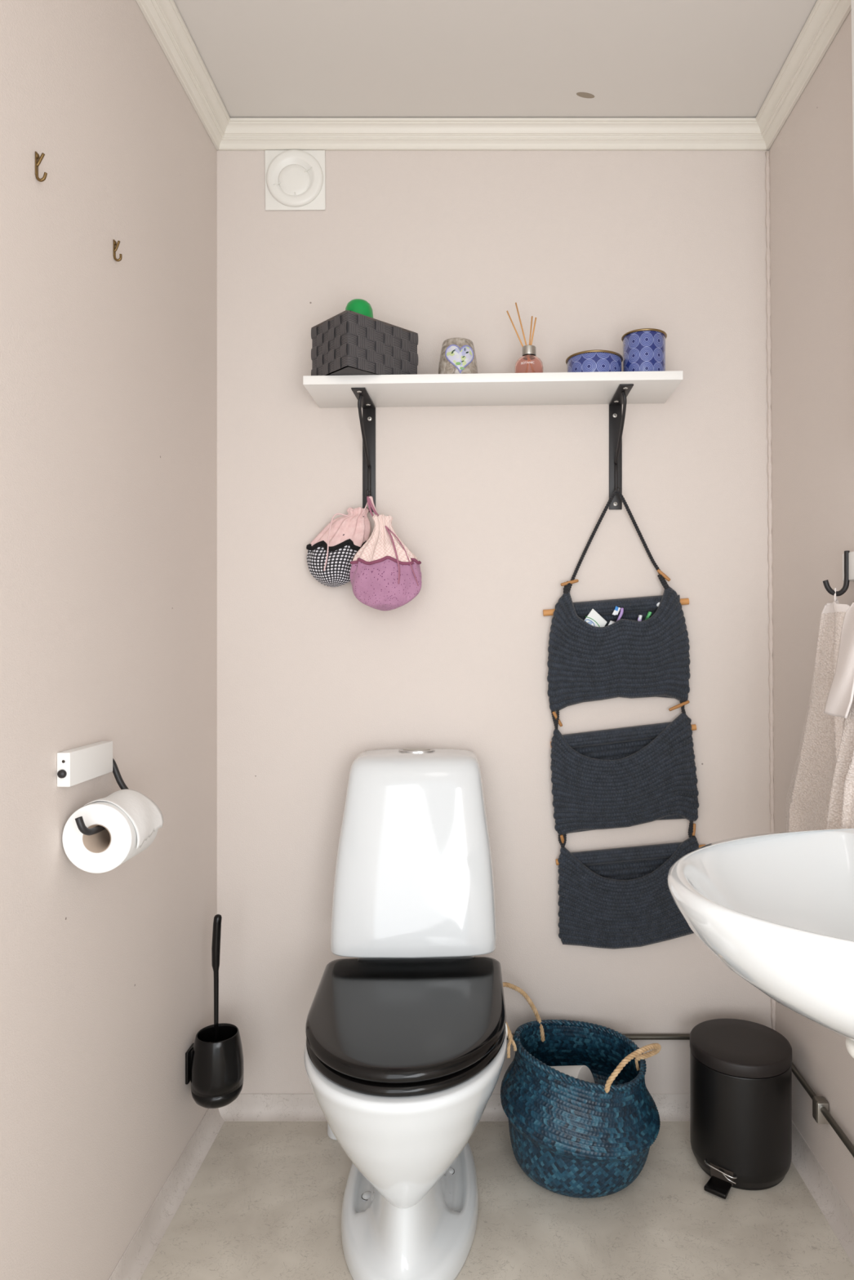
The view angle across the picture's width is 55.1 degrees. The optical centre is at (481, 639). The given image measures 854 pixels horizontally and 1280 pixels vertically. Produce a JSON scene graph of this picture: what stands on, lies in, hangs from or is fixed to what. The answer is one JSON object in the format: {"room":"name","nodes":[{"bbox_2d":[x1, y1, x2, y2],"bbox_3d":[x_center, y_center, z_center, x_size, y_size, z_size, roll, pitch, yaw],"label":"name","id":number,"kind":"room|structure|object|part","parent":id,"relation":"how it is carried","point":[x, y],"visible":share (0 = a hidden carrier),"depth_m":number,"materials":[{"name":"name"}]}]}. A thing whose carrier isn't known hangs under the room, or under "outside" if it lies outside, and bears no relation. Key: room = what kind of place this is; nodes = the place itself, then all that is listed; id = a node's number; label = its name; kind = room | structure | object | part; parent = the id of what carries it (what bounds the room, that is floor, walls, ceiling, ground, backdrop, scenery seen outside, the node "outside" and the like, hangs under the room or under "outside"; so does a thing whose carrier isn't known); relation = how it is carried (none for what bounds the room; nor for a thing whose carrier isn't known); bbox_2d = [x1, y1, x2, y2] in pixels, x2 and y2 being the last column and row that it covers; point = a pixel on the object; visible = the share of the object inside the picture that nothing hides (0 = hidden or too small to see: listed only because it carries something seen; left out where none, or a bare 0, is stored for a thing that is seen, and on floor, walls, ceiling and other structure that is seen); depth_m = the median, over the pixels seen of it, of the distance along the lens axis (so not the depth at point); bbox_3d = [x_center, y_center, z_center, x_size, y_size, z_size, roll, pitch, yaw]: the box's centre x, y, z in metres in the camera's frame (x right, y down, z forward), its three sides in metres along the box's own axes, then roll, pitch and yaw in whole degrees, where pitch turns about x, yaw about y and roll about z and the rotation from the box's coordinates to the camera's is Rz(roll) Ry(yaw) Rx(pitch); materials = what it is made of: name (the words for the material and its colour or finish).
{"room":"bathroom","nodes":[
{"label":"bathroom","id":0,"kind":"room"},
{"bbox_2d":[0,0,217,1279],"bbox_3d":[-0.637,-0.042,0.660,0.060,2.258,2.420,0,0,0],"label":"wall","id":1,"kind":"structure","parent":0,"point":[108,366],"depth_m":1.29,"materials":[{"name":"paint"}]},
{"bbox_2d":[35,151,47,182],"bbox_3d":[-0.600,-0.644,1.111,0.016,0.040,0.008,0,0,0],"label":"coat hook","id":2,"kind":"object","parent":1,"relation":"attached to","point":[38,158],"visible":1,"depth_m":1.11,"materials":[{"name":"gold metal"}]},
{"bbox_2d":[57,741,128,835],"bbox_3d":[-0.578,0.220,1.232,0.058,0.117,0.180,0,0,0],"label":"paper holder","id":3,"kind":"object","parent":1,"relation":"attached to","point":[78,765],"visible":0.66,"depth_m":1.21,"materials":[{"name":"white metal"}]},
{"bbox_3d":[-0.599,0.191,1.164,0.012,0.012,0.010,0,0,0],"label":"rod knob","id":4,"kind":"part","parent":3,"relation":"part of","materials":[{"name":"black"}]},
{"bbox_3d":[-0.576,0.232,1.232,0.054,0.092,0.180,0,0,0],"label":"rod","id":5,"kind":"part","parent":3,"relation":"part of","materials":[{"name":"black metal"}]},
{"bbox_2d":[62,789,164,873],"bbox_3d":[-0.551,0.285,1.226,0.106,0.103,0.104,0,0,0],"label":"toilet roll","id":6,"kind":"object","parent":3,"relation":"hanging from","point":[131,820],"visible":0.98,"depth_m":1.17,"materials":[{"name":"white paper"}]},
{"bbox_2d":[113,239,121,261],"bbox_3d":[-0.601,-0.642,1.346,0.014,0.035,0.008,0,0,0],"label":"coat hook","id":7,"kind":"object","parent":1,"relation":"attached to","point":[116,244],"visible":1,"depth_m":1.34,"materials":[{"name":"gold metal"}]},
{"bbox_2d":[108,1107,224,1279],"bbox_3d":[-0.594,1.063,0.660,0.026,0.048,2.420,0,0,0],"label":"baseboard","id":8,"kind":"structure","parent":1,"relation":"attached to","point":[136,1257],"depth_m":1.55,"materials":[{"name":"plastic"}]},
{"bbox_2d":[135,0,230,150],"bbox_3d":[-0.585,-1.145,0.660,0.044,0.047,2.420,0,0,0],"label":"trim","id":9,"kind":"structure","parent":1,"relation":"attached to","point":[163,17],"depth_m":1.62,"materials":[{"name":"beige paint"}]},
{"bbox_2d":[185,1022,244,1108],"bbox_3d":[-0.551,0.883,1.690,0.112,0.140,0.105,0,0,0],"label":"brush holder","id":10,"kind":"object","parent":1,"relation":"attached to","point":[215,1071],"visible":0.99,"depth_m":1.65,"materials":[{"name":"black plastic"}]},
{"bbox_3d":[-0.604,0.877,1.690,0.006,0.065,0.044,0,0,0],"label":"wall plate","id":11,"kind":"part","parent":10,"relation":"part of","materials":[{"name":"black plastic"}]},
{"bbox_3d":[-0.596,0.875,1.690,0.011,0.055,0.024,0,0,0],"label":"mount arm","id":12,"kind":"part","parent":10,"relation":"part of","materials":[{"name":"black plastic"}]},
{"bbox_2d":[209,914,222,1042],"bbox_3d":[-0.551,0.736,1.690,0.073,0.334,0.076,0,0,0],"label":"toilet brush","id":13,"kind":"object","parent":10,"relation":"in","point":[216,931],"visible":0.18,"depth_m":1.69,"materials":[{"name":"black plastic"}]},
{"bbox_2d":[217,151,772,1093],"bbox_3d":[0.042,-0.042,1.910,1.420,2.258,0.080,0,0,0],"label":"wall","id":14,"kind":"structure","parent":0,"point":[499,507],"depth_m":1.87,"materials":[{"name":"paint"}]},
{"bbox_2d":[264,149,325,210],"bbox_3d":[-0.428,-1.052,1.861,0.139,0.137,0.015,0,0,0],"label":"air vent","id":15,"kind":"object","parent":14,"relation":"in","point":[295,180],"visible":1,"depth_m":1.86,"materials":[{"name":"white plastic"}]},
{"bbox_2d":[351,387,375,511],"bbox_3d":[-0.260,-0.413,1.796,0.030,0.240,0.148,0,0,1],"label":"shelf bracket","id":16,"kind":"object","parent":14,"relation":"attached to","point":[367,420],"visible":0.91,"depth_m":1.87,"materials":[{"name":"black metal"}]},
{"bbox_2d":[306,496,377,586],"bbox_3d":[-0.317,-0.221,1.837,0.149,0.204,0.088,0,0,-19],"label":"drawstring bag","id":17,"kind":"object","parent":16,"relation":"hanging from","point":[330,554],"visible":0.92,"depth_m":1.82,"materials":[{"name":"pink fabric"}]},
{"bbox_3d":[-0.260,-0.531,1.796,0.030,0.004,0.148,0,0,1],"label":"shelf arm","id":18,"kind":"part","parent":16,"relation":"part of","materials":[{"name":"black metal"}]},
{"bbox_3d":[-0.259,-0.413,1.868,0.030,0.240,0.003,0,0,0],"label":"wall plate","id":19,"kind":"part","parent":16,"relation":"part of","materials":[{"name":"black metal"}]},
{"bbox_2d":[349,496,422,610],"bbox_3d":[-0.211,-0.194,1.787,0.154,0.260,0.072,0,0,15],"label":"drawstring bag","id":20,"kind":"object","parent":16,"relation":"hanging from","point":[384,575],"visible":1,"depth_m":1.76,"materials":[{"name":"fabric"}]},
{"bbox_2d":[217,1093,689,1120],"bbox_3d":[0.032,1.063,1.857,1.278,0.048,0.026,0,0,0],"label":"baseboard","id":21,"kind":"structure","parent":14,"relation":"attached to","point":[246,1107],"depth_m":1.86,"materials":[{"name":"plastic"}]},
{"bbox_2d":[217,118,768,151],"bbox_3d":[0.025,-1.145,1.848,1.264,0.047,0.044,0,0,0],"label":"trim","id":22,"kind":"structure","parent":14,"relation":"attached to","point":[241,134],"depth_m":1.85,"materials":[{"name":"beige paint"}]},
{"bbox_2d":[302,370,683,408],"bbox_3d":[0.023,-0.546,1.784,0.791,0.029,0.171,0,0,0],"label":"wall shelf","id":23,"kind":"object","parent":14,"relation":"attached to","point":[649,387],"visible":1,"depth_m":1.74,"materials":[{"name":"white laminate"}]},
{"bbox_2d":[311,310,417,375],"bbox_3d":[-0.251,-0.608,1.753,0.188,0.114,0.138,0,0,-44],"label":"woven basket","id":24,"kind":"object","parent":23,"relation":"on","point":[348,343],"visible":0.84,"depth_m":1.69,"materials":[{"name":"grey plastic"}]},
{"bbox_2d":[345,298,373,318],"bbox_3d":[-0.259,-0.635,1.721,0.064,0.159,0.064,0,0,0],"label":"plastic bottle","id":25,"kind":"object","parent":24,"relation":"in","point":[361,306],"visible":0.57,"depth_m":1.70,"materials":[{"name":"green plastic"}]},
{"bbox_2d":[438,337,477,373],"bbox_3d":[-0.051,-0.596,1.751,0.086,0.083,0.088,0,0,0],"label":"glass","id":26,"kind":"object","parent":23,"relation":"on","point":[457,355],"visible":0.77,"depth_m":1.72,"materials":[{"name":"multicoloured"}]},
{"bbox_2d":[455,361,464,369],"bbox_3d":[-0.046,-0.574,1.708,0.018,0.016,0.001,0,0,-6],"label":"print","id":27,"kind":"object","parent":26,"relation":"attached to","point":[459,365],"depth_m":1.71,"materials":[{"name":"multicoloured paint"}]},
{"bbox_2d":[506,302,543,373],"bbox_3d":[0.099,-0.648,1.766,0.062,0.184,0.072,0,0,-38],"label":"reed diffuser","id":28,"kind":"object","parent":23,"relation":"on","point":[529,362],"visible":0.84,"depth_m":1.75,"materials":[{"name":"pink glass"}]},
{"bbox_2d":[514,355,543,373],"bbox_3d":[0.102,-0.586,1.762,0.062,0.058,0.062,0,0,0],"label":"bottle","id":29,"kind":"object","parent":28,"relation":"attached to","point":[526,363],"depth_m":1.74,"materials":[{"name":"pink glass"}]},
{"bbox_2d":[565,349,622,372],"bbox_3d":[0.242,-0.582,1.764,0.123,0.048,0.123,0,0,0],"label":"tin","id":30,"kind":"object","parent":23,"relation":"on","point":[588,361],"visible":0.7,"depth_m":1.71,"materials":[{"name":"blue metal"}]},
{"bbox_2d":[621,328,666,371],"bbox_3d":[0.351,-0.609,1.768,0.097,0.098,0.097,0,0,0],"label":"tin","id":31,"kind":"object","parent":23,"relation":"on","point":[644,348],"visible":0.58,"depth_m":1.73,"materials":[{"name":"blue metal"}]},
{"bbox_2d":[608,383,633,509],"bbox_3d":[0.305,-0.419,1.796,0.030,0.242,0.148,0,0,0],"label":"shelf bracket","id":32,"kind":"object","parent":14,"relation":"attached to","point":[616,416],"visible":0.97,"depth_m":1.87,"materials":[{"name":"black metal"}]},
{"bbox_3d":[0.305,-0.419,1.868,0.030,0.242,0.003,0,0,0],"label":"wall plate","id":33,"kind":"part","parent":32,"relation":"part of","materials":[{"name":"black metal"}]},
{"bbox_3d":[0.305,-0.539,1.796,0.030,0.004,0.147,0,0,0],"label":"shelf arm","id":34,"kind":"part","parent":32,"relation":"part of","materials":[{"name":"black metal"}]},
{"bbox_2d":[542,489,705,949],"bbox_3d":[0.325,0.182,1.838,0.372,1.042,0.062,0,0,0],"label":"organizer","id":35,"kind":"object","parent":32,"relation":"hanging from","point":[623,777],"visible":0.95,"depth_m":1.83,"materials":[{"name":"grey fabric"}]},
{"bbox_3d":[0.165,0.182,1.851,0.017,0.052,0.012,0,0,0],"label":"link cord","id":36,"kind":"part","parent":35,"relation":"part of","materials":[{"name":"black fabric"}]},
{"bbox_3d":[0.170,0.181,1.851,0.011,0.056,0.013,0,0,0],"label":"link cord","id":37,"kind":"part","parent":35,"relation":"part of","materials":[{"name":"black fabric"}]},
{"bbox_3d":[0.180,0.458,1.851,0.015,0.041,0.011,0,0,0],"label":"link cord","id":38,"kind":"part","parent":35,"relation":"part of","materials":[{"name":"black fabric"}]},
{"bbox_3d":[0.186,0.458,1.850,0.012,0.041,0.013,0,0,0],"label":"link cord","id":39,"kind":"part","parent":35,"relation":"part of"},
{"bbox_3d":[0.193,-0.116,1.847,0.020,0.035,0.014,0,0,0],"label":"cord","id":40,"kind":"part","parent":35,"relation":"part of","materials":[{"name":"black fabric"}]},
{"bbox_3d":[0.250,-0.222,1.849,0.117,0.233,0.017,0,0,9],"label":"cord","id":41,"kind":"part","parent":35,"relation":"part of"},
{"bbox_2d":[584,608,606,626],"bbox_3d":[0.247,-0.031,1.838,0.069,0.079,0.011,0,0,0],"label":"carton","id":42,"kind":"object","parent":35,"relation":"in","point":[593,618],"visible":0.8,"depth_m":1.83,"materials":[{"name":"white cardboard"}]},
{"bbox_3d":[0.305,-0.075,1.861,0.332,0.041,0.015,0,0,0],"label":"rod","id":43,"kind":"part","parent":35,"relation":"part of","materials":[{"name":"brown wood"}]},
{"bbox_2d":[612,605,623,621],"bbox_3d":[0.306,-0.013,1.842,0.026,0.126,0.025,0,0,0],"label":"toothbrush","id":44,"kind":"object","parent":35,"relation":"in","point":[616,610],"visible":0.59,"depth_m":1.83,"materials":[{"name":"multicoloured plastic"}]},
{"bbox_3d":[0.305,-0.011,1.841,0.032,0.122,0.016,0,0,37],"label":"brush handle","id":45,"kind":"part","parent":44,"relation":"part of","materials":[{"name":"purple plastic"}]},
{"bbox_3d":[0.316,0.216,1.848,0.307,0.069,0.020,0,0,0],"label":"rod casing","id":46,"kind":"part","parent":35,"relation":"part of","materials":[{"name":"black fabric"}]},
{"bbox_3d":[0.322,0.219,1.861,0.333,0.053,0.014,0,0,0],"label":"rod","id":47,"kind":"part","parent":35,"relation":"part of","materials":[{"name":"brown wood"}]},
{"bbox_3d":[0.312,-0.077,1.848,0.265,0.054,0.020,0,0,0],"label":"rod casing","id":48,"kind":"part","parent":35,"relation":"part of","materials":[{"name":"black fabric"}]},
{"bbox_3d":[0.335,0.487,1.848,0.313,0.063,0.021,0,0,0],"label":"rod casing","id":49,"kind":"part","parent":35,"relation":"part of","materials":[{"name":"black fabric"}]},
{"bbox_3d":[0.340,0.490,1.861,0.343,0.047,0.014,0,0,0],"label":"rod","id":50,"kind":"part","parent":35,"relation":"part of","materials":[{"name":"brown wood"}]},
{"bbox_3d":[0.360,-0.229,1.849,0.121,0.221,0.017,0,0,-8],"label":"cord","id":51,"kind":"part","parent":35,"relation":"part of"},
{"bbox_2d":[637,614,642,621],"bbox_3d":[0.354,-0.022,1.844,0.013,0.069,0.026,0,0,-13],"label":"toothbrush","id":52,"kind":"object","parent":35,"relation":"in","point":[639,619],"visible":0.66,"depth_m":1.83,"materials":[{"name":"white plastic"}]},
{"bbox_2d":[644,611,652,620],"bbox_3d":[0.373,-0.029,1.845,0.017,0.071,0.028,0,0,-44],"label":"toothbrush","id":53,"kind":"object","parent":35,"relation":"in","point":[649,613],"visible":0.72,"depth_m":1.83,"materials":[{"name":"green plastic"}]},
{"bbox_3d":[0.411,-0.132,1.847,0.027,0.039,0.015,0,0,0],"label":"cord","id":54,"kind":"part","parent":35,"relation":"part of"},
{"bbox_3d":[0.458,0.152,1.851,0.009,0.043,0.016,0,0,41],"label":"link cord","id":55,"kind":"part","parent":35,"relation":"part of","materials":[{"name":"black fabric"}]},
{"bbox_3d":[0.474,0.428,1.852,0.013,0.056,0.011,0,0,0],"label":"link cord","id":56,"kind":"part","parent":35,"relation":"part of","materials":[{"name":"black fabric"}]},
{"bbox_3d":[0.478,0.429,1.853,0.018,0.056,0.012,0,0,-33],"label":"link cord","id":57,"kind":"part","parent":35,"relation":"part of","materials":[{"name":"black fabric"}]},
{"bbox_2d":[764,151,775,1030],"bbox_3d":[0.662,-0.039,1.867,0.028,2.154,0.014,0,0,0],"label":"trim","id":58,"kind":"structure","parent":14,"relation":"attached to","point":[767,222],"depth_m":1.86,"materials":[{"name":"beige paint"}]},
{"bbox_2d":[173,0,817,118],"bbox_3d":[0.042,-1.196,0.700,1.420,0.050,2.500,0,0,0],"label":"ceiling","id":59,"kind":"structure","parent":0,"point":[263,59],"depth_m":1.63,"materials":[{"name":"white paint"}]},
{"bbox_2d":[576,92,595,97],"bbox_3d":[0.223,-1.171,1.754,0.042,0.001,0.016,0,0,-13],"label":"scuff","id":60,"kind":"object","parent":59,"relation":"attached to","point":[584,95],"visible":1,"depth_m":1.75,"materials":[{"name":"beige paint"}]},
{"bbox_2d":[139,1120,853,1279],"bbox_3d":[0.042,1.113,0.700,1.420,0.050,2.500,0,0,0],"label":"floor","id":61,"kind":"structure","parent":0,"point":[264,1201],"depth_m":1.52,"materials":[{"name":"plastic"}]},
{"bbox_2d":[327,1122,337,1140],"bbox_3d":[-0.312,0.993,1.800,0.056,0.190,0.056,0,0,0],"label":"drain pipe","id":62,"kind":"object","parent":61,"relation":"on","point":[330,1133],"visible":0.08,"depth_m":1.78,"materials":[{"name":"white"}]},
{"bbox_2d":[303,747,507,1279],"bbox_3d":[-0.136,0.663,1.547,0.363,0.848,0.640,0,0,0],"label":"toilet","id":63,"kind":"object","parent":61,"relation":"on","point":[406,1046],"visible":1,"depth_m":1.49,"materials":[{"name":"white ceramic"}]},
{"bbox_3d":[-0.134,0.824,1.541,0.357,0.254,0.632,0,0,0],"label":"bowl","id":64,"kind":"part","parent":63,"relation":"part of","materials":[{"name":"white ceramic"}]},
{"bbox_3d":[-0.137,0.687,1.464,0.359,0.018,0.454,0,0,0],"label":"seat","id":65,"kind":"part","parent":63,"relation":"part of","materials":[{"name":"black plastic"}]},
{"bbox_3d":[-0.138,0.665,1.469,0.361,0.022,0.462,0,0,0],"label":"lid","id":66,"kind":"part","parent":63,"relation":"part of","materials":[{"name":"black plastic"}]},
{"bbox_2d":[500,982,661,1198],"bbox_3d":[0.194,0.915,1.698,0.345,0.341,0.326,0,0,0],"label":"seagrass basket","id":67,"kind":"object","parent":61,"relation":"on","point":[571,1136],"visible":0.97,"depth_m":1.59,"materials":[{"name":"wicker"}]},
{"bbox_3d":[0.055,0.824,1.646,0.008,0.036,0.015,0,0,31],"label":"rope handle","id":68,"kind":"part","parent":67,"relation":"part of","materials":[{"name":"beige fabric"}]},
{"bbox_3d":[0.064,0.821,1.655,0.018,0.030,0.009,0,0,-38],"label":"rope handle","id":69,"kind":"part","parent":67,"relation":"part of","materials":[{"name":"beige fabric"}]},
{"bbox_3d":[0.064,0.815,1.742,0.082,0.143,0.178,0,0,27],"label":"rope handle","id":70,"kind":"part","parent":67,"relation":"part of","materials":[{"name":"beige fabric"}]},
{"bbox_2d":[550,1065,595,1083],"bbox_3d":[0.172,0.951,1.700,0.123,0.132,0.112,0,0,25],"label":"toilet roll","id":71,"kind":"object","parent":67,"relation":"in","point":[584,1073],"visible":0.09,"depth_m":1.70,"materials":[{"name":"white paper"}]},
{"bbox_3d":[0.300,0.840,1.630,0.130,0.072,0.141,0,0,0],"label":"rope handle","id":72,"kind":"part","parent":67,"relation":"part of","materials":[{"name":"beige fabric"}]},
{"bbox_3d":[0.321,0.880,1.691,0.008,0.023,0.013,0,0,-22],"label":"rope handle","id":73,"kind":"part","parent":67,"relation":"part of","materials":[{"name":"beige fabric"}]},
{"bbox_2d":[689,1018,791,1199],"bbox_3d":[0.537,0.960,1.689,0.203,0.255,0.221,0,0,0],"label":"pedal bin","id":74,"kind":"object","parent":61,"relation":"on","point":[740,1070],"visible":1,"depth_m":1.62,"materials":[{"name":"black metal"}]},
{"bbox_3d":[0.537,0.846,1.698,0.203,0.026,0.203,0,0,0],"label":"lid","id":75,"kind":"part","parent":74,"relation":"part of","materials":[{"name":"black metal"}]},
{"bbox_2d":[768,8,853,1215],"bbox_3d":[0.704,-0.042,0.660,0.096,2.258,2.420,0,0,0],"label":"wall","id":76,"kind":"structure","parent":0,"point":[811,175],"depth_m":1.64,"materials":[{"name":"paint"}]},
{"bbox_2d":[506,1033,853,1157],"bbox_3d":[0.305,0.910,0.985,0.730,0.048,1.770,0,0,0],"label":"pipe","id":77,"kind":"object","parent":76,"relation":"attached to","point":[820,1113],"visible":0.31,"depth_m":1.59,"materials":[{"name":"grey metal"}]},
{"bbox_2d":[666,828,853,1040],"bbox_3d":[0.445,0.381,0.970,0.440,0.189,0.564,0,0,0],"label":"basin","id":78,"kind":"object","parent":76,"relation":"attached to","point":[776,909],"visible":1,"depth_m":1.07,"materials":[{"name":"white ceramic"}]},
{"bbox_2d":[845,1038,853,1057],"bbox_3d":[0.552,0.492,0.975,0.229,0.027,0.066,0,0,0],"label":"trap","id":79,"kind":"object","parent":78,"relation":"attached to","point":[849,1043],"visible":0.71,"depth_m":0.97,"materials":[{"name":"white plastic"}]},
{"bbox_2d":[755,0,851,150],"bbox_3d":[0.634,-1.145,0.660,0.044,0.047,2.420,0,0,0],"label":"trim","id":80,"kind":"structure","parent":76,"relation":"attached to","point":[826,17],"depth_m":1.62,"materials":[{"name":"beige paint"}]},
{"bbox_2d":[791,1120,853,1265],"bbox_3d":[0.659,1.063,0.660,0.026,0.048,2.420,0,0,0],"label":"baseboard","id":81,"kind":"structure","parent":76,"relation":"attached to","point":[838,1215],"depth_m":1.58,"materials":[{"name":"plastic"}]},
{"bbox_2d":[822,551,853,595],"bbox_3d":[0.632,-0.117,1.434,0.063,0.080,0.052,0,0,0],"label":"towel hook","id":82,"kind":"object","parent":76,"relation":"attached to","point":[847,557],"visible":1,"depth_m":1.43,"materials":[{"name":"black metal"}]},
{"bbox_2d":[785,587,849,831],"bbox_3d":[0.634,0.188,1.514,0.050,0.560,0.468,0,0,0],"label":"bath towel","id":83,"kind":"object","parent":82,"relation":"hanging from","point":[808,795],"visible":0.59,"depth_m":1.52,"materials":[{"name":"white fabric"}]},
{"bbox_2d":[851,0,853,173],"bbox_3d":[0.637,-0.717,1.330,0.050,0.808,0.050,0,0,0],"label":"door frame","id":84,"kind":"structure","parent":76,"relation":"attached to","point":[852,1],"depth_m":1.35,"materials":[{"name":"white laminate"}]},
{"bbox_3d":[0.632,-0.117,1.258,0.063,0.080,0.052,0,0,0],"label":"towel hook","id":85,"kind":"object","parent":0,"visible":0},
{"bbox_2d":[823,602,853,829],"bbox_3d":[0.585,0.188,1.304,0.056,0.560,0.224,0,0,0],"label":"bath towel","id":86,"kind":"object","parent":85,"relation":"hanging from","point":[840,699],"visible":0.57,"depth_m":1.29,"materials":[{"name":"white fabric"}]}
]}

